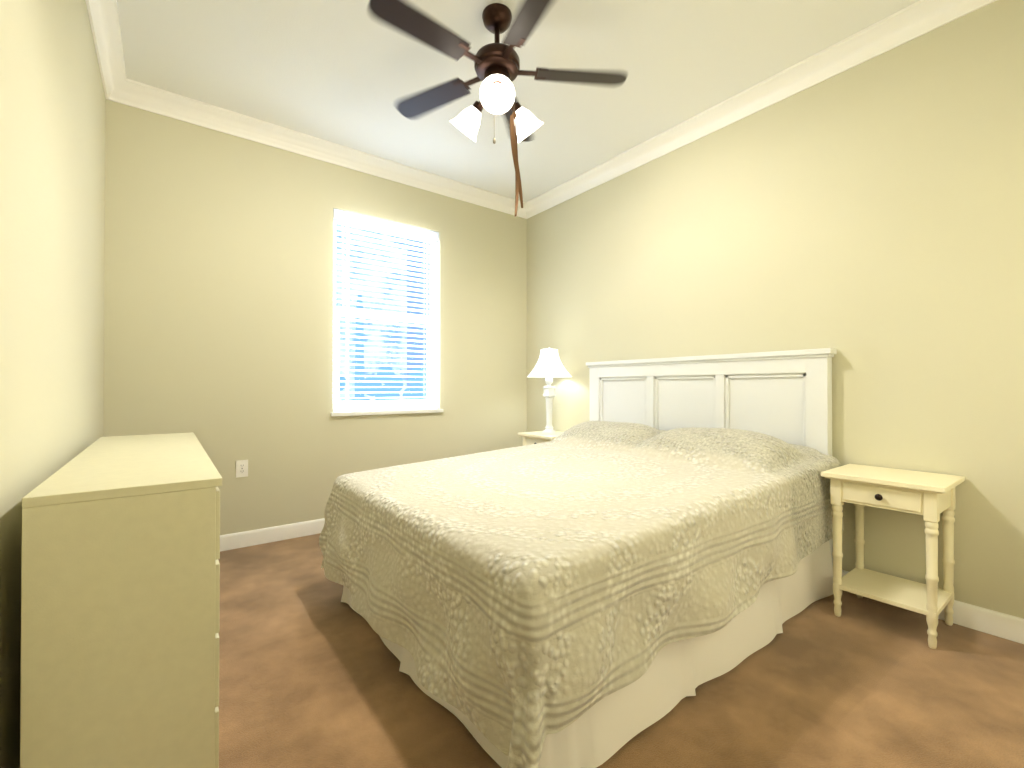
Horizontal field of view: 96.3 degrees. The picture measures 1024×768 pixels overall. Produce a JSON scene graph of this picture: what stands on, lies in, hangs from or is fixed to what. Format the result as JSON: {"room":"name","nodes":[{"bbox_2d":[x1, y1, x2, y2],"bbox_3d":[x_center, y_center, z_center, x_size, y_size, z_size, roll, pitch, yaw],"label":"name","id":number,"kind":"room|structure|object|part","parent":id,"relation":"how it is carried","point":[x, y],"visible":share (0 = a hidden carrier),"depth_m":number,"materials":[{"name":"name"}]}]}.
{"room":"bedroom","nodes":[
{"label":"bedroom","id":0,"kind":"room"},
{"bbox_2d":[0,0,105,767],"bbox_3d":[-1.300,-0.360,1.107,0.160,2.935,4.270,0,0,-37],"label":"wall","id":1,"kind":"structure","parent":0,"point":[52,177],"depth_m":1.36,"materials":[{"name":"paint"}]},
{"bbox_2d":[85,0,128,105],"bbox_3d":[-1.196,-1.769,1.195,0.099,0.114,3.948,0,0,-37],"label":"crown molding","id":2,"kind":"structure","parent":1,"relation":"attached to","point":[103,14],"depth_m":2.40,"materials":[{"name":"white wood"}]},
{"bbox_2d":[103,99,526,534],"bbox_3d":[-1.187,-0.341,3.769,3.235,2.935,0.160,0,0,-37],"label":"wall","id":3,"kind":"structure","parent":0,"point":[218,306],"depth_m":3.25,"materials":[{"name":"paint"}]},
{"bbox_2d":[236,460,247,477],"bbox_3d":[-1.856,0.582,3.151,0.072,0.116,0.008,0,0,-37],"label":"electrical outlet","id":4,"kind":"object","parent":3,"relation":"attached to","point":[241,468],"visible":1,"depth_m":3.15,"materials":[{"name":"white plastic"}]},
{"bbox_2d":[220,518,324,551],"bbox_3d":[-1.132,1.072,3.691,3.180,0.105,0.013,0,0,-37],"label":"baseboard","id":5,"kind":"structure","parent":3,"relation":"attached to","point":[231,541],"depth_m":3.25,"materials":[{"name":"white wood"}]},
{"bbox_2d":[125,79,524,215],"bbox_3d":[-1.106,-1.752,3.677,3.000,0.114,0.099,0,0,-37],"label":"crown molding","id":6,"kind":"structure","parent":3,"relation":"attached to","point":[142,96],"depth_m":3.35,"materials":[{"name":"white wood"}]},
{"bbox_2d":[333,209,438,411],"bbox_3d":[-1.055,-0.568,3.866,0.926,1.586,0.138,0,0,-37],"label":"window","id":7,"kind":"structure","parent":3,"relation":"in","point":[384,337],"depth_m":3.84,"materials":[{"name":"white plastic"}]},
{"bbox_2d":[330,409,442,415],"bbox_3d":[-1.025,0.234,3.820,0.960,0.030,0.120,0,0,-37],"label":"window sill","id":8,"kind":"structure","parent":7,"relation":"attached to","point":[373,412],"depth_m":3.74,"materials":[{"name":"wood"}]},
{"bbox_2d":[117,0,918,201],"bbox_3d":[0.053,-1.870,2.142,3.555,0.100,4.270,0,0,-37],"label":"ceiling","id":9,"kind":"structure","parent":0,"point":[349,73],"depth_m":2.61,"materials":[{"name":"white paint"}]},
{"bbox_2d":[368,0,626,216],"bbox_3d":[-0.098,-1.317,2.223,1.217,1.002,1.248,0,0,-37],"label":"fan","id":10,"kind":"object","parent":9,"relation":"hanging from","point":[497,66],"visible":1,"depth_m":2.20,"materials":[{"name":"brown wood"}]},
{"bbox_2d":[218,533,1023,767],"bbox_3d":[0.053,1.165,2.121,3.555,0.100,4.270,0,0,-37],"label":"floor","id":11,"kind":"structure","parent":0,"point":[311,675],"depth_m":1.63,"materials":[{"name":"brown carpet"}]},
{"bbox_2d":[20,432,221,767],"bbox_3d":[-1.350,0.680,1.697,0.388,0.863,1.515,0,0,-37],"label":"dresser","id":12,"kind":"object","parent":11,"relation":"on","point":[120,591],"visible":1,"depth_m":1.09,"materials":[{"name":"beige wood"}]},
{"bbox_2d":[518,431,562,445],"bbox_3d":[0.350,0.783,4.060,0.400,0.690,0.460,0,0,-37],"label":"nightstand","id":13,"kind":"object","parent":11,"relation":"on","point":[534,437],"visible":0.04,"depth_m":3.99,"materials":[{"name":"beige wood"}]},
{"bbox_2d":[527,347,571,433],"bbox_3d":[0.329,0.055,4.062,0.407,0.766,0.377,0,0,-37],"label":"lamp","id":14,"kind":"object","parent":13,"relation":"on","point":[549,366],"visible":1,"depth_m":4.01,"materials":[{"name":"white"}]},
{"bbox_3d":[0.329,-0.184,4.064,0.407,0.247,0.377,0,0,-37],"label":"lamp shade","id":15,"kind":"part","parent":14,"relation":"part of","materials":[{"name":"white fabric"}]},
{"bbox_2d":[319,348,842,767],"bbox_3d":[0.357,0.462,2.477,2.303,1.310,1.915,0,0,-37],"label":"bed","id":16,"kind":"object","parent":11,"relation":"on","point":[649,543],"visible":1,"depth_m":1.70,"materials":[{"name":"beige fabric"}]},
{"bbox_3d":[1.201,0.467,3.193,0.092,1.310,1.793,0,0,-37],"label":"headboard","id":17,"kind":"part","parent":16,"relation":"part of","materials":[{"name":"white wood"}]},
{"bbox_2d":[821,464,964,648],"bbox_3d":[1.788,0.770,2.161,0.400,0.690,0.445,0,0,-37],"label":"nightstand","id":18,"kind":"object","parent":11,"relation":"on","point":[929,497],"visible":1,"depth_m":2.11,"materials":[{"name":"beige wood"}]},
{"bbox_3d":[1.643,0.507,2.053,0.027,0.030,0.029,0,0,-37],"label":"knob","id":19,"kind":"part","parent":18,"relation":"part of","materials":[{"name":"black metal"}]},
{"bbox_2d":[527,0,1023,618],"bbox_3d":[1.407,-0.346,3.156,0.160,2.935,4.270,0,0,-37],"label":"wall","id":20,"kind":"structure","parent":0,"point":[865,220],"depth_m":2.40,"materials":[{"name":"paint"}]},
{"bbox_2d":[518,0,996,218],"bbox_3d":[1.302,-1.756,3.087,0.099,0.114,3.948,0,0,-37],"label":"crown molding","id":21,"kind":"structure","parent":20,"relation":"attached to","point":[919,18],"depth_m":2.71,"materials":[{"name":"white wood"}]},
{"bbox_2d":[842,570,1023,643],"bbox_3d":[1.337,1.068,3.093,0.013,0.105,3.948,0,0,-37],"label":"baseboard","id":22,"kind":"structure","parent":20,"relation":"attached to","point":[998,624],"depth_m":2.05,"materials":[{"name":"white wood"}]}
]}

